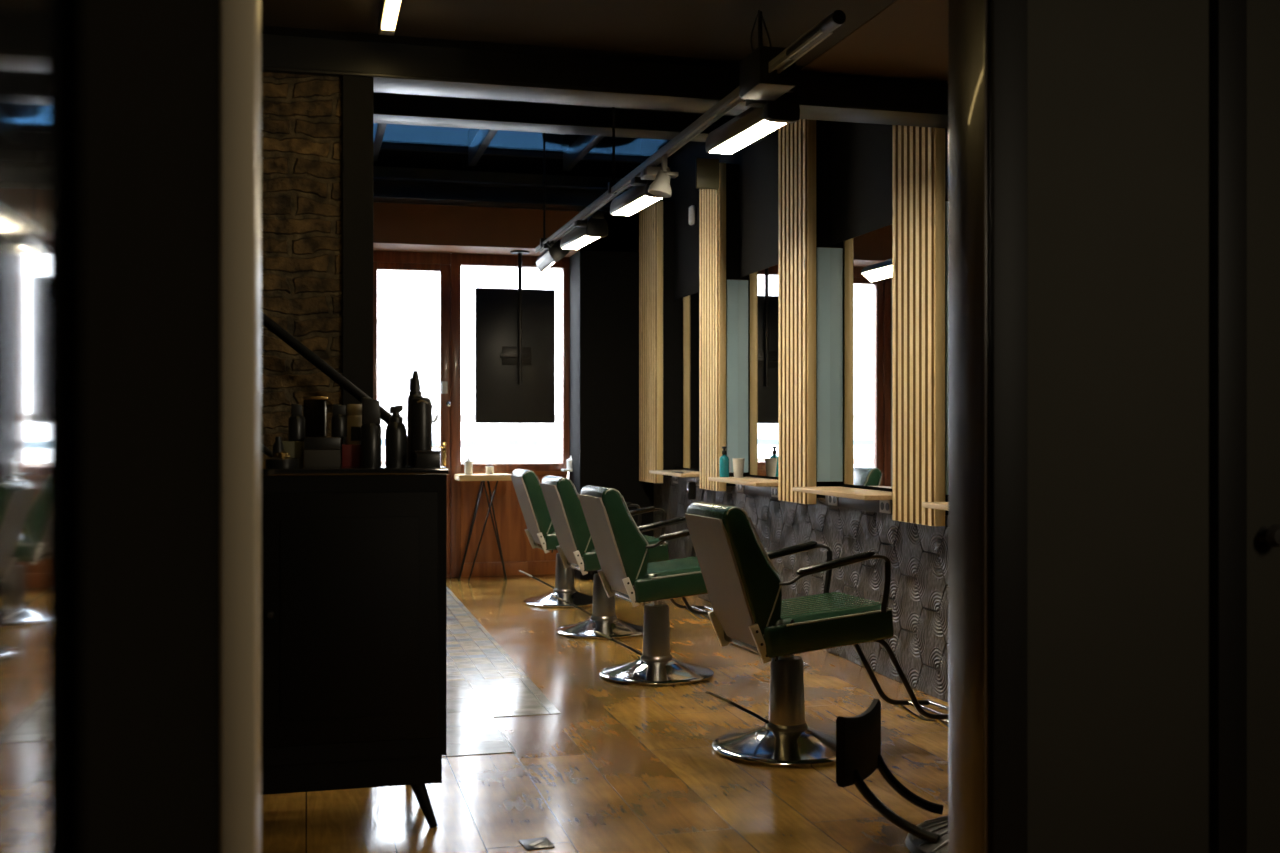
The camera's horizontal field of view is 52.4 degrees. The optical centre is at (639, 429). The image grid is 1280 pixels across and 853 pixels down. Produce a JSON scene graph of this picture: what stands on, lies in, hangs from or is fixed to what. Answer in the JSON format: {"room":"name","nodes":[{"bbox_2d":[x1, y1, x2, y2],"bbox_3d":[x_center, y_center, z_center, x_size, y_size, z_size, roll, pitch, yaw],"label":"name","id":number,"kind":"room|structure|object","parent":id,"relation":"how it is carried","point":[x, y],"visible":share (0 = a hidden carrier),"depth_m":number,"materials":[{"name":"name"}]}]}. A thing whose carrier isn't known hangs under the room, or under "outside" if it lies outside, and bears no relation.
{"room":"salon","nodes":[
{"label":"salon","id":0,"kind":"room"},
{"bbox_2d":[55,0,218,852],"bbox_3d":[-0.584,-0.110,1.419,0.176,2.820,1.440,0,0,-14],"label":"wall","id":1,"kind":"structure","parent":0,"point":[137,81],"depth_m":0.98,"materials":[{"name":"black paint"}]},
{"bbox_2d":[0,0,54,852],"bbox_3d":[-0.282,0.250,0.511,0.021,2.100,0.420,0,0,-14],"label":"mirror","id":2,"kind":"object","parent":1,"relation":"in","point":[27,27],"depth_m":0.65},
{"bbox_2d":[219,0,261,852],"bbox_3d":[-0.625,-0.110,2.039,0.052,2.820,0.260,0,0,-14],"label":"trim","id":3,"kind":"structure","parent":1,"relation":"attached to","point":[240,21],"depth_m":1.91,"materials":[{"name":"beige paint"}]},
{"bbox_2d":[262,72,342,465],"bbox_3d":[-2.344,-0.030,4.777,2.435,2.660,0.180,0,0,-14],"label":"brick wall","id":4,"kind":"structure","parent":0,"point":[302,115],"depth_m":4.95,"materials":[{"name":"brown brick"}]},
{"bbox_2d":[447,587,527,680],"bbox_3d":[-2.842,1.298,8.717,3.430,0.003,4.800,0,0,-14],"label":"floor tiles","id":5,"kind":"structure","parent":0,"point":[473,653],"depth_m":7.58,"materials":[{"name":"tile"}]},
{"bbox_2d":[373,166,633,210],"bbox_3d":[-2.563,-0.550,11.329,5.270,3.700,0.120,0,0,-14],"label":"wall","id":6,"kind":"structure","parent":0,"point":[378,171],"depth_m":11.58,"materials":[{"name":"black paint"}]},
{"bbox_2d":[373,262,450,574],"bbox_3d":[-2.014,-0.090,11.387,0.712,2.740,0.139,0,0,-14],"label":"door","id":7,"kind":"structure","parent":6,"relation":"in","point":[445,270],"depth_m":11.46,"materials":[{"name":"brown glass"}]},
{"bbox_2d":[373,251,450,576],"bbox_3d":[-2.060,-0.130,11.414,0.786,2.860,0.105,0,0,-14],"label":"door frame","id":8,"kind":"structure","parent":6,"relation":"attached to","point":[378,256],"depth_m":11.38,"materials":[{"name":"brown wood"}]},
{"bbox_2d":[450,253,568,576],"bbox_3d":[-1.150,-0.130,11.648,1.094,2.860,0.105,0,0,-14],"label":"window","id":9,"kind":"structure","parent":6,"relation":"in","point":[458,260],"depth_m":11.50,"materials":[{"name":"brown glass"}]},
{"bbox_2d":[461,471,567,576],"bbox_3d":[-1.144,0.825,11.673,0.990,0.950,0.118,0,0,-14],"label":"panelling","id":10,"kind":"object","parent":6,"relation":"attached to","point":[518,554],"visible":0.56,"depth_m":11.62,"materials":[{"name":"brown wood"}]},
{"bbox_2d":[373,202,638,256],"bbox_3d":[-2.486,-1.730,11.028,5.270,0.340,0.500,0,0,-14],"label":"wall","id":11,"kind":"structure","parent":0,"point":[402,227],"depth_m":11.07,"materials":[{"name":"orange paint"}]},
{"bbox_2d":[373,177,641,212],"bbox_3d":[-2.390,-1.980,10.655,5.270,0.160,0.250,0,0,-14],"label":"beam","id":12,"kind":"structure","parent":11,"relation":"attached to","point":[391,190],"depth_m":10.90,"materials":[{"name":"black paint"}]},
{"bbox_2d":[475,250,554,422],"bbox_3d":[-1.081,-0.810,11.367,0.700,1.500,0.188,0,0,-14],"label":"screen","id":13,"kind":"object","parent":11,"relation":"hanging from","point":[515,328],"visible":1,"depth_m":11.39,"materials":[{"name":"metal"}]},
{"bbox_2d":[373,150,659,177],"bbox_3d":[-1.781,-2.375,8.344,5.500,0.150,6.450,0,0,-14],"label":"ceiling","id":14,"kind":"structure","parent":0,"point":[386,158],"depth_m":11.26,"materials":[{"name":"black paint"}]},
{"bbox_2d":[373,10,845,252],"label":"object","id":15,"kind":"structure","parent":14,"relation":"attached to","point":[571,148],"depth_m":9.70,"materials":[{"name":"black paint"}]},
{"bbox_2d":[536,240,569,271],"bbox_3d":[-0.629,-1.220,9.101,0.179,0.171,0.720,0,0,-12],"label":"lamp","id":16,"kind":"object","parent":15,"relation":"attached to","point":[553,253],"visible":0.82,"depth_m":8.79,"materials":[{"name":"black plastic"}]},
{"bbox_2d":[560,210,607,248],"bbox_3d":[-0.381,-1.242,8.129,0.193,0.151,0.720,0,0,-17],"label":"lamp","id":17,"kind":"object","parent":15,"relation":"attached to","point":[595,227],"visible":0.95,"depth_m":7.84,"materials":[{"name":"black plastic"}]},
{"bbox_2d":[563,236,599,248],"bbox_3d":[-0.362,-1.182,8.166,0.096,0.008,0.620,0,0,-17],"label":"diffuser","id":18,"kind":"object","parent":17,"relation":"attached to","point":[574,242],"depth_m":8.19,"materials":[{"name":"white plastic"}]},
{"bbox_2d":[610,165,671,215],"bbox_3d":[-0.028,-1.242,6.795,0.193,0.151,0.720,0,0,-17],"label":"lamp","id":19,"kind":"object","parent":15,"relation":"attached to","point":[638,197],"visible":0.5,"depth_m":6.76,"materials":[{"name":"black plastic"}]},
{"bbox_2d":[613,196,660,215],"bbox_3d":[-0.009,-1.182,6.832,0.096,0.008,0.620,0,0,-17],"label":"diffuser","id":20,"kind":"object","parent":19,"relation":"attached to","point":[629,206],"depth_m":6.84,"materials":[{"name":"white plastic"}]},
{"bbox_2d":[641,166,669,179],"bbox_3d":[0.073,-1.236,6.265,0.122,0.045,0.120,0,0,-14],"label":"junction box","id":21,"kind":"object","parent":15,"relation":"attached to","point":[649,172],"visible":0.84,"depth_m":6.21,"materials":[{"name":"grey metal"}]},
{"bbox_2d":[648,154,677,197],"bbox_3d":[0.104,-1.174,5.994,0.138,0.198,0.112,0,0,-14],"label":"spotlight","id":22,"kind":"object","parent":15,"relation":"hanging from","point":[660,187],"visible":0.99,"depth_m":5.97,"materials":[{"name":"grey metal"}]},
{"bbox_2d":[696,158,718,189],"bbox_3d":[0.313,-1.190,6.038,0.110,0.140,0.020,0,0,-14],"label":"flap","id":23,"kind":"object","parent":15,"relation":"hanging from","point":[707,170],"visible":1,"depth_m":6.03,"materials":[{"name":"brown wood"}]},
{"bbox_2d":[705,87,799,153],"bbox_3d":[0.416,-1.242,5.206,0.193,0.151,0.720,0,0,-17],"label":"lamp","id":24,"kind":"object","parent":15,"relation":"attached to","point":[763,117],"visible":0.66,"depth_m":5.08,"materials":[{"name":"black plastic"}]},
{"bbox_2d":[710,120,785,153],"bbox_3d":[0.435,-1.182,5.243,0.096,0.008,0.620,0,0,-17],"label":"diffuser","id":25,"kind":"object","parent":24,"relation":"attached to","point":[750,131],"depth_m":5.24,"materials":[{"name":"white plastic"}]},
{"bbox_2d":[262,0,895,65],"bbox_3d":[-0.624,-1.585,1.667,4.420,0.130,6.740,0,0,-14],"label":"ceiling","id":26,"kind":"structure","parent":0,"point":[707,29],"depth_m":4.84,"materials":[{"name":"black paint"}]},
{"bbox_2d":[379,0,401,35],"bbox_3d":[-0.638,-1.492,3.651,0.056,0.056,2.490,0,0,-14],"label":"strip light","id":27,"kind":"object","parent":26,"relation":"attached to","point":[390,9],"visible":1,"depth_m":4.62,"materials":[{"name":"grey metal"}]},
{"bbox_2d":[262,574,947,852],"bbox_3d":[-0.898,1.349,4.906,5.500,0.103,13.150,0,0,-14],"label":"floor","id":28,"kind":"structure","parent":0,"point":[622,767],"depth_m":5.01,"materials":[{"name":"brown wood"}]},
{"bbox_2d":[262,312,391,457],"bbox_3d":[-1.520,0.101,4.669,1.399,2.399,0.036,0,0,-14],"label":"handrail","id":29,"kind":"object","parent":28,"relation":"on","point":[267,322],"visible":0.12,"depth_m":4.74,"materials":[{"name":"black metal"}]},
{"bbox_2d":[262,465,448,827],"bbox_3d":[-1.253,0.714,4.257,1.210,1.182,0.410,0,0,-14],"label":"cabinet","id":30,"kind":"object","parent":28,"relation":"on","point":[354,559],"depth_m":4.16,"materials":[{"name":"black paint"}]},
{"bbox_2d":[273,437,283,456],"bbox_3d":[-1.181,0.072,4.245,0.036,0.100,0.036,0,0,-14],"label":"bottle","id":31,"kind":"object","parent":30,"relation":"on","point":[278,446],"visible":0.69,"depth_m":4.23,"materials":[{"name":"black plastic"}]},
{"bbox_2d":[266,451,298,467],"bbox_3d":[-1.157,0.095,4.204,0.104,0.056,0.104,0,0,-14],"label":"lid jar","id":32,"kind":"object","parent":30,"relation":"on","point":[281,459],"visible":1,"depth_m":4.17,"materials":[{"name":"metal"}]},
{"bbox_2d":[282,441,302,466],"bbox_3d":[-1.167,0.080,4.326,0.090,0.085,0.100,0,0,-14],"label":"box","id":33,"kind":"object","parent":30,"relation":"on","point":[294,448],"visible":0.6,"depth_m":4.28,"materials":[{"name":"beige cardboard"}]},
{"bbox_2d":[288,403,304,440],"bbox_3d":[-1.138,-0.025,4.312,0.054,0.125,0.054,0,0,-14],"label":"bottle","id":34,"kind":"object","parent":33,"relation":"on","point":[296,421],"visible":0.95,"depth_m":4.29,"materials":[{"name":"black plastic"}]},
{"bbox_2d":[304,437,339,467],"bbox_3d":[-1.055,0.073,4.313,0.116,0.098,0.120,0,0,-14],"label":"box","id":35,"kind":"object","parent":30,"relation":"on","point":[318,451],"visible":1,"depth_m":4.25,"materials":[{"name":"cardboard"}]},
{"bbox_2d":[303,396,327,436],"bbox_3d":[-1.084,-0.044,4.342,0.080,0.136,0.044,0,0,-14],"label":"jar","id":36,"kind":"object","parent":35,"relation":"on","point":[314,407],"visible":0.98,"depth_m":4.32,"materials":[{"name":"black glass"}]},
{"bbox_2d":[331,404,346,436],"bbox_3d":[-1.003,-0.031,4.342,0.054,0.110,0.054,0,0,-14],"label":"bottle","id":37,"kind":"object","parent":35,"relation":"on","point":[339,418],"visible":0.97,"depth_m":4.32,"materials":[{"name":"black plastic"}]},
{"bbox_2d":[341,444,360,466],"bbox_3d":[-0.959,0.086,4.358,0.080,0.074,0.080,0,0,-14],"label":"box","id":38,"kind":"object","parent":30,"relation":"on","point":[350,453],"visible":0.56,"depth_m":4.32,"materials":[{"name":"red cardboard"}]},
{"bbox_2d":[346,404,361,443],"bbox_3d":[-0.954,-0.019,4.359,0.064,0.134,0.066,0,0,-14],"label":"bottle","id":39,"kind":"object","parent":38,"relation":"on","point":[354,411],"visible":0.8,"depth_m":4.33,"materials":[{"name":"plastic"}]},
{"bbox_2d":[262,465,448,475],"bbox_3d":[-1.257,0.134,4.272,1.210,0.022,0.380,0,0,-14],"label":"countertop","id":40,"kind":"structure","parent":30,"relation":"on","point":[383,470],"depth_m":4.17,"materials":[{"name":"black wood"}]},
{"bbox_2d":[361,397,381,466],"bbox_3d":[-0.888,0.008,4.294,0.067,0.230,0.067,0,0,-14],"label":"bottle","id":41,"kind":"object","parent":30,"relation":"on","point":[371,429],"visible":1,"depth_m":4.27,"materials":[{"name":"black plastic"}]},
{"bbox_2d":[385,405,406,466],"bbox_3d":[-0.813,0.020,4.334,0.071,0.205,0.071,0,0,-14],"label":"bottle","id":42,"kind":"object","parent":30,"relation":"on","point":[395,432],"visible":1,"depth_m":4.31,"materials":[{"name":"black plastic"}]},
{"bbox_2d":[407,371,422,465],"bbox_3d":[-0.768,-0.040,4.449,0.054,0.325,0.054,0,0,-14],"label":"bottle","id":43,"kind":"object","parent":30,"relation":"on","point":[415,391],"visible":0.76,"depth_m":4.43,"materials":[{"name":"black plastic"}]},
{"bbox_2d":[410,397,437,466],"bbox_3d":[-0.731,0.005,4.363,0.082,0.234,0.074,0,0,25],"label":"can","id":44,"kind":"object","parent":30,"relation":"on","point":[421,421],"visible":0.9,"depth_m":4.33,"materials":[{"name":"black plastic"}]},
{"bbox_2d":[415,451,440,466],"bbox_3d":[-0.700,0.096,4.286,0.080,0.054,0.062,0,0,-14],"label":"box","id":45,"kind":"object","parent":30,"relation":"on","point":[422,458],"visible":1,"depth_m":4.26,"materials":[{"name":"plastic"}]},
{"bbox_2d":[343,75,372,443],"bbox_3d":[-1.106,-0.028,5.082,0.115,2.655,0.215,0,0,-14],"label":"column","id":46,"kind":"structure","parent":28,"relation":"on","point":[357,90],"depth_m":4.98,"materials":[{"name":"black paint"}]},
{"bbox_2d":[262,26,947,127],"bbox_3d":[-0.969,-1.445,5.120,5.270,0.180,0.230,0,0,-14],"label":"beam","id":47,"kind":"structure","parent":46,"relation":"on","point":[396,64],"depth_m":5.27,"materials":[{"name":"black paint"}]},
{"bbox_2d":[455,473,511,581],"bbox_3d":[-1.365,0.841,11.295,0.467,0.911,0.340,0,0,-14],"label":"side table","id":48,"kind":"object","parent":28,"relation":"on","point":[460,477],"visible":0.92,"depth_m":11.16,"materials":[{"name":"brown wood"}]},
{"bbox_2d":[464,455,472,474],"bbox_3d":[-1.483,0.298,11.245,0.070,0.172,0.070,0,0,-14],"label":"lotion bottle","id":49,"kind":"object","parent":48,"relation":"on","point":[468,464],"visible":1,"depth_m":11.22,"materials":[{"name":"white plastic"}]},
{"bbox_2d":[486,466,493,473],"bbox_3d":[-1.309,0.342,11.331,0.072,0.085,0.072,0,0,-14],"label":"jar","id":50,"kind":"object","parent":48,"relation":"on","point":[489,469],"visible":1,"depth_m":11.30,"materials":[{"name":"white plastic"}]},
{"bbox_2d":[519,837,554,850],"bbox_3d":[-0.324,1.297,4.077,0.090,0.006,0.100,0,0,-20],"label":"socket","id":51,"kind":"object","parent":28,"relation":"attached to","point":[535,843],"visible":1,"depth_m":4.07,"materials":[{"name":"silver metal"}]},
{"bbox_2d":[511,469,675,607],"bbox_3d":[-0.341,0.798,9.857,1.224,1.004,0.610,0,0,-17],"label":"barber chair","id":52,"kind":"object","parent":28,"relation":"on","point":[540,531],"visible":0.5,"depth_m":9.60,"materials":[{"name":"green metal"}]},
{"bbox_2d":[569,213,653,579],"bbox_3d":[-0.258,-0.300,11.600,0.670,3.200,0.500,0,0,-14],"label":"wall pier","id":53,"kind":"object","parent":28,"relation":"on","point":[603,285],"visible":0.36,"depth_m":11.35,"materials":[{"name":"black paint"}]},
{"bbox_3d":[-0.631,0.360,11.665,0.140,0.020,0.150,0,0,-14],"label":"ledge","id":54,"kind":"object","parent":53,"relation":"attached to","visible":0},
{"bbox_2d":[567,456,571,468],"bbox_3d":[-0.608,0.290,11.655,0.100,0.120,0.100,0,0,-14],"label":"bottle","id":55,"kind":"object","parent":54,"relation":"on","point":[569,461],"visible":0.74,"depth_m":11.61,"materials":[{"name":"plastic"}]},
{"bbox_2d":[540,476,712,638],"bbox_3d":[-0.009,0.798,8.439,1.224,1.004,0.610,0,0,-18],"label":"barber chair","id":56,"kind":"object","parent":28,"relation":"on","point":[576,549],"visible":0.76,"depth_m":8.22,"materials":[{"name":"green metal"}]},
{"bbox_2d":[591,535,659,551],"bbox_3d":[-0.141,0.728,8.396,0.500,0.070,0.440,0,0,-18],"label":"seat cushion","id":57,"kind":"object","parent":56,"relation":"on","point":[651,540],"depth_m":8.23,"materials":[{"name":"green leather"}]},
{"bbox_2d":[579,485,809,685],"bbox_3d":[0.310,0.798,6.977,1.224,1.004,0.610,0,0,-19],"label":"barber chair","id":58,"kind":"object","parent":28,"relation":"on","point":[626,572],"visible":0.78,"depth_m":6.72,"materials":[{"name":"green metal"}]},
{"bbox_2d":[643,556,700,577],"bbox_3d":[0.179,0.728,6.931,0.500,0.070,0.440,0,0,-19],"label":"seat cushion","id":59,"kind":"object","parent":58,"relation":"on","point":[689,567],"depth_m":6.74,"materials":[{"name":"green leather"}]},
{"bbox_2d":[685,502,947,766],"bbox_3d":[0.822,0.798,5.384,1.224,1.004,0.610,0,0,-19],"label":"barber chair","id":60,"kind":"object","parent":28,"relation":"on","point":[750,613],"visible":0.94,"depth_m":5.16,"materials":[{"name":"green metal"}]},
{"bbox_2d":[775,592,881,624],"bbox_3d":[0.691,0.728,5.338,0.500,0.070,0.440,0,0,-19],"label":"seat cushion","id":61,"kind":"object","parent":60,"relation":"on","point":[833,608],"depth_m":5.18,"materials":[{"name":"green leather"}]},
{"bbox_2d":[836,698,947,852],"bbox_3d":[1.023,1.097,4.062,0.708,0.406,0.540,0,0,31],"label":"footrest","id":62,"kind":"object","parent":28,"relation":"on","point":[858,738],"visible":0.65,"depth_m":4.08,"materials":[{"name":"black paint"}]},
{"bbox_2d":[659,121,891,493],"bbox_3d":[1.152,-0.550,7.719,0.130,3.700,8.720,0,0,-14],"label":"wall","id":63,"kind":"structure","parent":0,"point":[861,152],"depth_m":8.64,"materials":[{"name":"black paint"}]},
{"bbox_2d":[373,92,765,144],"bbox_3d":[-1.740,-2.035,8.123,5.270,0.170,0.240,0,0,-14],"label":"beam","id":64,"kind":"structure","parent":63,"relation":"attached to","point":[388,108],"depth_m":8.37,"materials":[{"name":"black paint"}]},
{"bbox_2d":[639,200,673,482],"bbox_3d":[0.138,-0.730,11.053,0.165,2.340,0.577,0,0,-14],"label":"column","id":65,"kind":"structure","parent":63,"relation":"attached to","point":[656,220],"depth_m":10.81,"materials":[{"name":"brown wood"}]},
{"bbox_2d":[649,470,698,486],"bbox_3d":[0.329,0.375,10.053,0.298,0.104,0.930,0,0,-14],"label":"wall shelf","id":66,"kind":"object","parent":63,"relation":"attached to","point":[687,476],"visible":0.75,"depth_m":10.03,"materials":[{"name":"brown wood"}]},
{"bbox_2d":[672,476,698,486],"bbox_3d":[0.415,0.387,10.064,0.126,0.080,0.850,0,0,-14],"label":"socket","id":67,"kind":"object","parent":66,"relation":"attached to","point":[677,480],"depth_m":10.11,"materials":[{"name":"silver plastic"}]},
{"bbox_2d":[687,482,703,503],"bbox_3d":[0.430,0.479,9.770,0.164,0.199,0.054,0,0,-22],"label":"hair clipper","id":68,"kind":"object","parent":66,"relation":"hanging from","point":[691,486],"visible":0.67,"depth_m":9.73,"materials":[{"name":"black plastic"}]},
{"bbox_2d":[673,292,698,468],"bbox_3d":[0.432,-0.383,10.219,0.016,1.375,1.200,0,0,-14],"label":"wall mirror","id":69,"kind":"object","parent":63,"relation":"attached to","point":[686,309],"visible":0.64,"depth_m":10.45,"materials":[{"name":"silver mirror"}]},
{"bbox_2d":[689,205,694,224],"bbox_3d":[0.410,-1.695,10.264,0.040,0.150,0.080,0,0,-14],"label":"sensor","id":70,"kind":"object","parent":63,"relation":"attached to","point":[691,208],"visible":1,"depth_m":10.23,"materials":[{"name":"white plastic"}]},
{"bbox_2d":[699,163,738,490],"bbox_3d":[0.567,-0.725,9.382,0.165,2.310,0.467,0,0,-14],"label":"column","id":71,"kind":"structure","parent":63,"relation":"attached to","point":[718,209],"depth_m":9.18,"materials":[{"name":"brown wood"}]},
{"bbox_2d":[708,477,777,497],"bbox_3d":[0.734,0.375,8.479,0.298,0.104,0.980,0,0,-14],"label":"wall shelf","id":72,"kind":"object","parent":63,"relation":"attached to","point":[746,485],"visible":0.78,"depth_m":8.40,"materials":[{"name":"brown wood"}]},
{"bbox_2d":[719,446,728,476],"bbox_3d":[0.577,0.217,8.893,0.068,0.210,0.068,0,0,-14],"label":"spray bottle","id":73,"kind":"object","parent":72,"relation":"on","point":[724,460],"visible":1,"depth_m":8.87,"materials":[{"name":"teal plastic"}]},
{"bbox_2d":[732,458,744,477],"bbox_3d":[0.667,0.258,8.802,0.084,0.130,0.084,0,0,-14],"label":"cup","id":74,"kind":"object","parent":72,"relation":"on","point":[738,463],"visible":1,"depth_m":8.77,"materials":[{"name":"beige paper"}]},
{"bbox_2d":[736,484,777,497],"bbox_3d":[0.819,0.387,8.491,0.126,0.080,0.900,0,0,-14],"label":"socket","id":75,"kind":"object","parent":72,"relation":"attached to","point":[767,491],"depth_m":8.44,"materials":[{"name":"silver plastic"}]},
{"bbox_2d":[738,265,777,476],"bbox_3d":[0.845,-0.383,8.611,0.016,1.375,1.180,0,0,-14],"label":"wall mirror","id":76,"kind":"object","parent":63,"relation":"attached to","point":[757,291],"visible":0.5,"depth_m":8.76,"materials":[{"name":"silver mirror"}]},
{"bbox_2d":[654,478,947,702],"bbox_3d":[1.137,0.835,7.488,0.012,0.930,8.140,0,0,-14],"label":"wall tiles","id":77,"kind":"structure","parent":63,"relation":"attached to","point":[917,554],"depth_m":7.07,"materials":[{"name":"grey tile"}]},
{"bbox_2d":[778,119,831,503],"bbox_3d":[0.980,-0.715,7.774,0.165,2.290,0.487,0,0,-14],"label":"column","id":78,"kind":"structure","parent":63,"relation":"attached to","point":[804,145],"depth_m":7.60,"materials":[{"name":"brown wood"}]},
{"bbox_2d":[792,486,891,514],"bbox_3d":[1.130,0.375,6.934,0.298,0.104,0.990,0,0,-14],"label":"wall shelf","id":79,"kind":"object","parent":63,"relation":"attached to","point":[876,501],"visible":0.89,"depth_m":6.83,"materials":[{"name":"brown wood"}]},
{"bbox_2d":[825,495,891,514],"bbox_3d":[1.216,0.387,6.946,0.126,0.080,0.910,0,0,-14],"label":"socket","id":80,"kind":"object","parent":79,"relation":"attached to","point":[877,506],"depth_m":6.88,"materials":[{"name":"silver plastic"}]},
{"bbox_2d":[830,225,891,488],"bbox_3d":[1.252,-0.383,7.027,0.016,1.375,1.110,0,0,-14],"label":"wall mirror","id":81,"kind":"object","parent":63,"relation":"attached to","point":[860,266],"visible":0.64,"depth_m":7.15,"materials":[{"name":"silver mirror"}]},
{"bbox_2d":[892,125,947,525],"bbox_3d":[1.374,-0.688,6.239,0.165,2.265,0.457,0,0,-14],"label":"column","id":82,"kind":"structure","parent":63,"relation":"attached to","point":[919,154],"depth_m":6.14,"materials":[{"name":"brown wood"}]},
{"bbox_2d":[922,502,947,510],"bbox_3d":[1.568,0.375,5.229,0.298,0.104,1.300,0,0,-14],"label":"wall shelf","id":83,"kind":"object","parent":63,"relation":"attached to","point":[933,505],"visible":0.02,"depth_m":5.71,"materials":[{"name":"brown wood"}]},
{"bbox_2d":[801,0,947,80],"bbox_3d":[2.039,-1.583,2.351,1.080,0.135,6.740,0,0,-14],"label":"ceiling panel","id":84,"kind":"object","parent":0,"point":[908,39],"visible":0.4,"depth_m":5.14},
{"bbox_2d":[1027,0,1209,852],"bbox_3d":[1.072,-0.110,3.122,0.570,2.820,0.155,0,0,-14],"label":"wall","id":85,"kind":"structure","parent":0,"point":[1118,91],"depth_m":3.06,"materials":[{"name":"black paint"}]},
{"bbox_2d":[948,0,989,852],"bbox_3d":[0.779,-0.110,3.057,0.030,2.820,0.175,0,0,-14],"label":"trim","id":86,"kind":"structure","parent":85,"relation":"attached to","point":[968,20],"depth_m":3.04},
{"bbox_2d":[990,0,1026,852],"bbox_3d":[0.843,-0.110,2.973,0.088,2.820,0.020,0,0,-14],"label":"door frame","id":87,"kind":"structure","parent":85,"relation":"attached to","point":[1008,18],"depth_m":2.96,"materials":[{"name":"black paint"}]},
{"bbox_2d":[1210,0,1246,852],"bbox_3d":[1.391,-0.110,3.188,0.080,2.820,0.185,0,0,-14],"label":"trim","id":88,"kind":"structure","parent":85,"relation":"attached to","point":[1228,18],"depth_m":3.10,"materials":[{"name":"black paint"}]},
{"bbox_3d":[2.803,-0.110,1.287,0.130,2.820,4.300,0,0,-14],"label":"wall","id":89,"kind":"structure","parent":0,"visible":0},
{"bbox_2d":[1247,0,1279,852],"bbox_3d":[1.816,-0.110,3.281,0.790,2.820,0.197,0,0,-14],"label":"door","id":90,"kind":"structure","parent":89,"relation":"in","point":[1263,16],"depth_m":3.17,"materials":[{"name":"metal"}]},
{"label":"outside","id":91,"kind":"structure","parent":0,"visible":0},
{"bbox_3d":[-3.244,1.485,20.678,32.000,0.130,18.330,0,0,-14],"label":"street","id":92,"kind":"object","parent":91,"visible":0},
{"bbox_2d":[377,266,568,478],"bbox_3d":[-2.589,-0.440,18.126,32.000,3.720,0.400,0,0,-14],"label":"window","id":93,"kind":"structure","parent":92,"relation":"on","point":[408,302],"depth_m":17.95,"materials":[{"name":"white glass"}]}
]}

